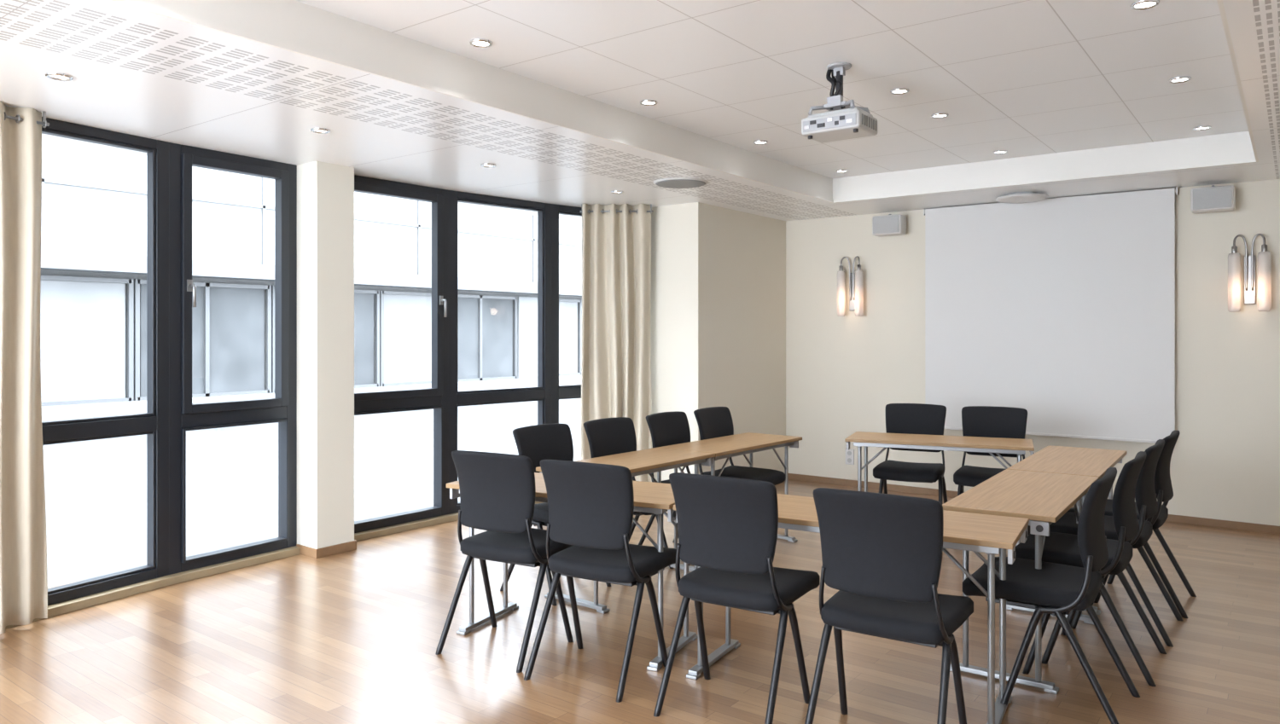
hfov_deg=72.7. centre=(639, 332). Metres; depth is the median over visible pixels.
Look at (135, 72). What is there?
ceiling
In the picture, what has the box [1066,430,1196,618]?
chair
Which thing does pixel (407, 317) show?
window blind
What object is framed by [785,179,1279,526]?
wall
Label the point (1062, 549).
chair
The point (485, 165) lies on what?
recessed light
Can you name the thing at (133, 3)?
trim
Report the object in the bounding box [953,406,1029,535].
chair
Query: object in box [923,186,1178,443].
projection screen
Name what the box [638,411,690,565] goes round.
chair
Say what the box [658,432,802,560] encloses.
conference table
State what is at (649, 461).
conference table
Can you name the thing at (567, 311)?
window blind
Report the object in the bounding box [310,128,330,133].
recessed light
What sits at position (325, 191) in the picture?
wall pier
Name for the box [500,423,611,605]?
chair
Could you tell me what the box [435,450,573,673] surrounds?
chair
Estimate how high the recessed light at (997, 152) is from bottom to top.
0.016 m
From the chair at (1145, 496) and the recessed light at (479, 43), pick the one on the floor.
the chair at (1145, 496)
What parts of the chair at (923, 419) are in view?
leg, leg, seat, backrest, leg, leg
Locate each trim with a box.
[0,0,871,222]
[107,0,1258,203]
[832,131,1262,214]
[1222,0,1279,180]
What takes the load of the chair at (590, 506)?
on the floor
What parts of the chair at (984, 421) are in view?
leg, seat, backrest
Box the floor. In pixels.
[0,479,1279,723]
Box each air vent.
[653,177,707,188]
[995,192,1049,203]
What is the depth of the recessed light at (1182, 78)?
4.55 m
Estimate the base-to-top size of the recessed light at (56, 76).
0.016 m
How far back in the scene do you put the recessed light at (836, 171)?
7.13 m
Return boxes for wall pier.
[296,161,354,549]
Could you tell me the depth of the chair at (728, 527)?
3.31 m
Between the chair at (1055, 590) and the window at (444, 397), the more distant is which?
the window at (444, 397)
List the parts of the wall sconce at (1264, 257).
hooked arm, plate, hooked arm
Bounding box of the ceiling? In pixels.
[295,0,1248,178]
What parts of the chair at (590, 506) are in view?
leg, leg, backrest, seat, seat frame, leg, leg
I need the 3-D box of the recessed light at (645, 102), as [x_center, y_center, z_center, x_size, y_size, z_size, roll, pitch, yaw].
[0.050,-1.326,5.012,0.104,0.016,0.104,0,0,37]
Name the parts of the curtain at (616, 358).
rod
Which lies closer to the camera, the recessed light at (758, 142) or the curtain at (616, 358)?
the recessed light at (758, 142)
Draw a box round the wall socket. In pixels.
[845,448,854,465]
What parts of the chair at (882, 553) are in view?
leg, leg, backrest, seat frame, seat, leg, leg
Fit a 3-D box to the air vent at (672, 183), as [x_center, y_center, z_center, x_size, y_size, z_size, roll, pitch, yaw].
[0.302,-1.111,6.475,0.400,0.018,0.400,0,0,37]
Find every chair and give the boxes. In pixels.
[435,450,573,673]
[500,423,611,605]
[523,459,676,703]
[583,417,673,569]
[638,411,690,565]
[653,472,819,723]
[693,407,785,485]
[804,488,973,723]
[872,403,947,511]
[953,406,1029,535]
[962,467,1140,723]
[1015,451,1167,686]
[1049,439,1183,647]
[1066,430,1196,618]
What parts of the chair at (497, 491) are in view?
leg, leg, backrest, seat frame, seat, leg, leg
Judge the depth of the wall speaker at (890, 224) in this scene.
7.90 m
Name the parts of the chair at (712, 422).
backrest, seat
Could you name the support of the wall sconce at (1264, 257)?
attached to the wall at (842, 373)
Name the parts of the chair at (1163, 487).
leg, leg, seat, leg, backrest, leg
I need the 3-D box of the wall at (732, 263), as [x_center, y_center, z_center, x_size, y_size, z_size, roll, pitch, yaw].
[0.905,0.175,8.169,0.200,2.590,1.610,0,0,37]
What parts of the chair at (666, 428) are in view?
leg, seat, backrest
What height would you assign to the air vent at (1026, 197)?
0.055 m
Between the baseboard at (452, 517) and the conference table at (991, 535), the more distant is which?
the baseboard at (452, 517)
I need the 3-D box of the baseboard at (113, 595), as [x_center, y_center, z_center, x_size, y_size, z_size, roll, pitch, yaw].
[-3.587,1.448,3.488,0.313,0.045,5.352,0,0,27]
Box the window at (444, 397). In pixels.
[354,174,581,533]
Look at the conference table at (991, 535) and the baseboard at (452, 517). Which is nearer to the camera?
the conference table at (991, 535)
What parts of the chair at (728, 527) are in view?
leg, leg, backrest, seat frame, seat, leg, leg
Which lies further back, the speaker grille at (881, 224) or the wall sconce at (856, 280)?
the wall sconce at (856, 280)
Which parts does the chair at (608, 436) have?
backrest, leg, seat frame, seat, leg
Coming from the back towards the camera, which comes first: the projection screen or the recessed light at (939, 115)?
the projection screen
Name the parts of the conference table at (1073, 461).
leg frame, leg frame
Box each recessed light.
[44,71,73,81]
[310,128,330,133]
[469,38,492,47]
[480,162,495,168]
[610,190,623,193]
[640,99,657,105]
[753,139,767,145]
[835,169,848,173]
[890,87,909,94]
[930,112,948,118]
[992,150,1007,154]
[1129,0,1159,10]
[1168,75,1191,83]
[1192,125,1211,130]
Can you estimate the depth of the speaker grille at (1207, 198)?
6.40 m
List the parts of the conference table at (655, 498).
leg frame, rail, leg frame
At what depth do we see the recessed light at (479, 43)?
3.98 m
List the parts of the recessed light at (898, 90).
bulb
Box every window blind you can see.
[40,279,125,402]
[384,294,431,383]
[558,302,577,373]
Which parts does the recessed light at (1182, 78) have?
bulb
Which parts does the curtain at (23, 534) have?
rod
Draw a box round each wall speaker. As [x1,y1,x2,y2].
[872,214,906,236]
[1190,185,1235,213]
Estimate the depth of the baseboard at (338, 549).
5.75 m
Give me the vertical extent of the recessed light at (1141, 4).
0.016 m
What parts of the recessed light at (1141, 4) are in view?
bulb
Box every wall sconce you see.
[837,256,863,316]
[1227,233,1271,312]
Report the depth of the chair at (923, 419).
6.50 m
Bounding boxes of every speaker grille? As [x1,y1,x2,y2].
[872,215,898,233]
[1192,186,1231,209]
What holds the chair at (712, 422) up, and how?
on the floor
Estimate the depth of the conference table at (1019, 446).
5.97 m
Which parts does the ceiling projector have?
port panel, ceiling plate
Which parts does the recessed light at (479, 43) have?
bulb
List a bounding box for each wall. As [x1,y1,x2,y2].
[650,203,679,481]
[679,202,785,474]
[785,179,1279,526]
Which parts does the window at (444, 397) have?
handle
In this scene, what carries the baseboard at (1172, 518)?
attached to the wall at (842, 373)
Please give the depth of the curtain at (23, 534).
4.31 m
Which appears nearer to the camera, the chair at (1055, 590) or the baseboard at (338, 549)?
the chair at (1055, 590)
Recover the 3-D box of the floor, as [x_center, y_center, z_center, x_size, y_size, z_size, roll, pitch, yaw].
[0.122,1.520,3.523,7.450,0.100,10.170,0,0,37]
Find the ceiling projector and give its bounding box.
[801,62,877,143]
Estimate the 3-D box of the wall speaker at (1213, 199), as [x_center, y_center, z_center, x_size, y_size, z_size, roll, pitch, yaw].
[4.277,-1.001,6.495,0.270,0.198,0.230,0,0,37]
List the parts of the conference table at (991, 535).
leg frame, rail, leg frame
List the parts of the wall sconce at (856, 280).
hooked arm, plate, hooked arm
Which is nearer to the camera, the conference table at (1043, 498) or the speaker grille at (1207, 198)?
the conference table at (1043, 498)
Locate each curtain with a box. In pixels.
[0,101,49,634]
[580,203,653,482]
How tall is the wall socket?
0.150 m
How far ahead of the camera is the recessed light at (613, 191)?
6.88 m
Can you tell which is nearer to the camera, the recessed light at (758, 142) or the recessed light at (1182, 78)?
the recessed light at (1182, 78)
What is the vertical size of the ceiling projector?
0.362 m
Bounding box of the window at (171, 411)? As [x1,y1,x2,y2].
[41,116,296,605]
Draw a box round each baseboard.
[5,546,300,629]
[296,540,356,558]
[354,501,542,541]
[788,473,1279,535]
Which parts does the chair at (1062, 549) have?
leg, leg, seat, leg, backrest, leg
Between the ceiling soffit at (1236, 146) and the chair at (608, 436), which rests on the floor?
the chair at (608, 436)
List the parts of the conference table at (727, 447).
leg frame, rail, leg frame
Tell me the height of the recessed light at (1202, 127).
0.016 m
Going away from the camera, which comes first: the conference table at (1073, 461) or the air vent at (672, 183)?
the conference table at (1073, 461)
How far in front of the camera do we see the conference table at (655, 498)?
4.07 m
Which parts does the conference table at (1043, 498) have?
leg frame, leg frame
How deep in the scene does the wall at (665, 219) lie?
7.68 m
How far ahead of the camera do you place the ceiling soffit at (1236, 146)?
6.55 m
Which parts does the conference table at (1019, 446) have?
leg frame, rail, leg frame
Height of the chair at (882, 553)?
0.944 m
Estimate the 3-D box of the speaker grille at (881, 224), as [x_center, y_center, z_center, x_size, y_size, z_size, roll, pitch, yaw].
[2.232,-0.980,7.903,0.240,0.150,0.012,0,0,37]
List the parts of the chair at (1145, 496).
leg, seat, leg, backrest, leg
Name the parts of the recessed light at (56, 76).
bulb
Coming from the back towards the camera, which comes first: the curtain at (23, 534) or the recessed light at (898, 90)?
the recessed light at (898, 90)
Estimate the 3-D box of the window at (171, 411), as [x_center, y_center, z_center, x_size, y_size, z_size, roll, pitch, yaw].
[-2.918,0.155,4.872,0.194,2.550,2.277,0,0,31]
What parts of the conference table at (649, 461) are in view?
leg frame, rail, leg frame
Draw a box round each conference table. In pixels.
[446,472,697,671]
[535,448,715,614]
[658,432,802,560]
[673,494,1029,723]
[844,431,1034,492]
[942,469,1099,694]
[1006,445,1126,615]
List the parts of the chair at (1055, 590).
leg, seat frame, seat, leg, leg, backrest, leg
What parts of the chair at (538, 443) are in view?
leg, seat, seat frame, backrest, leg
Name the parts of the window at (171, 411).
handle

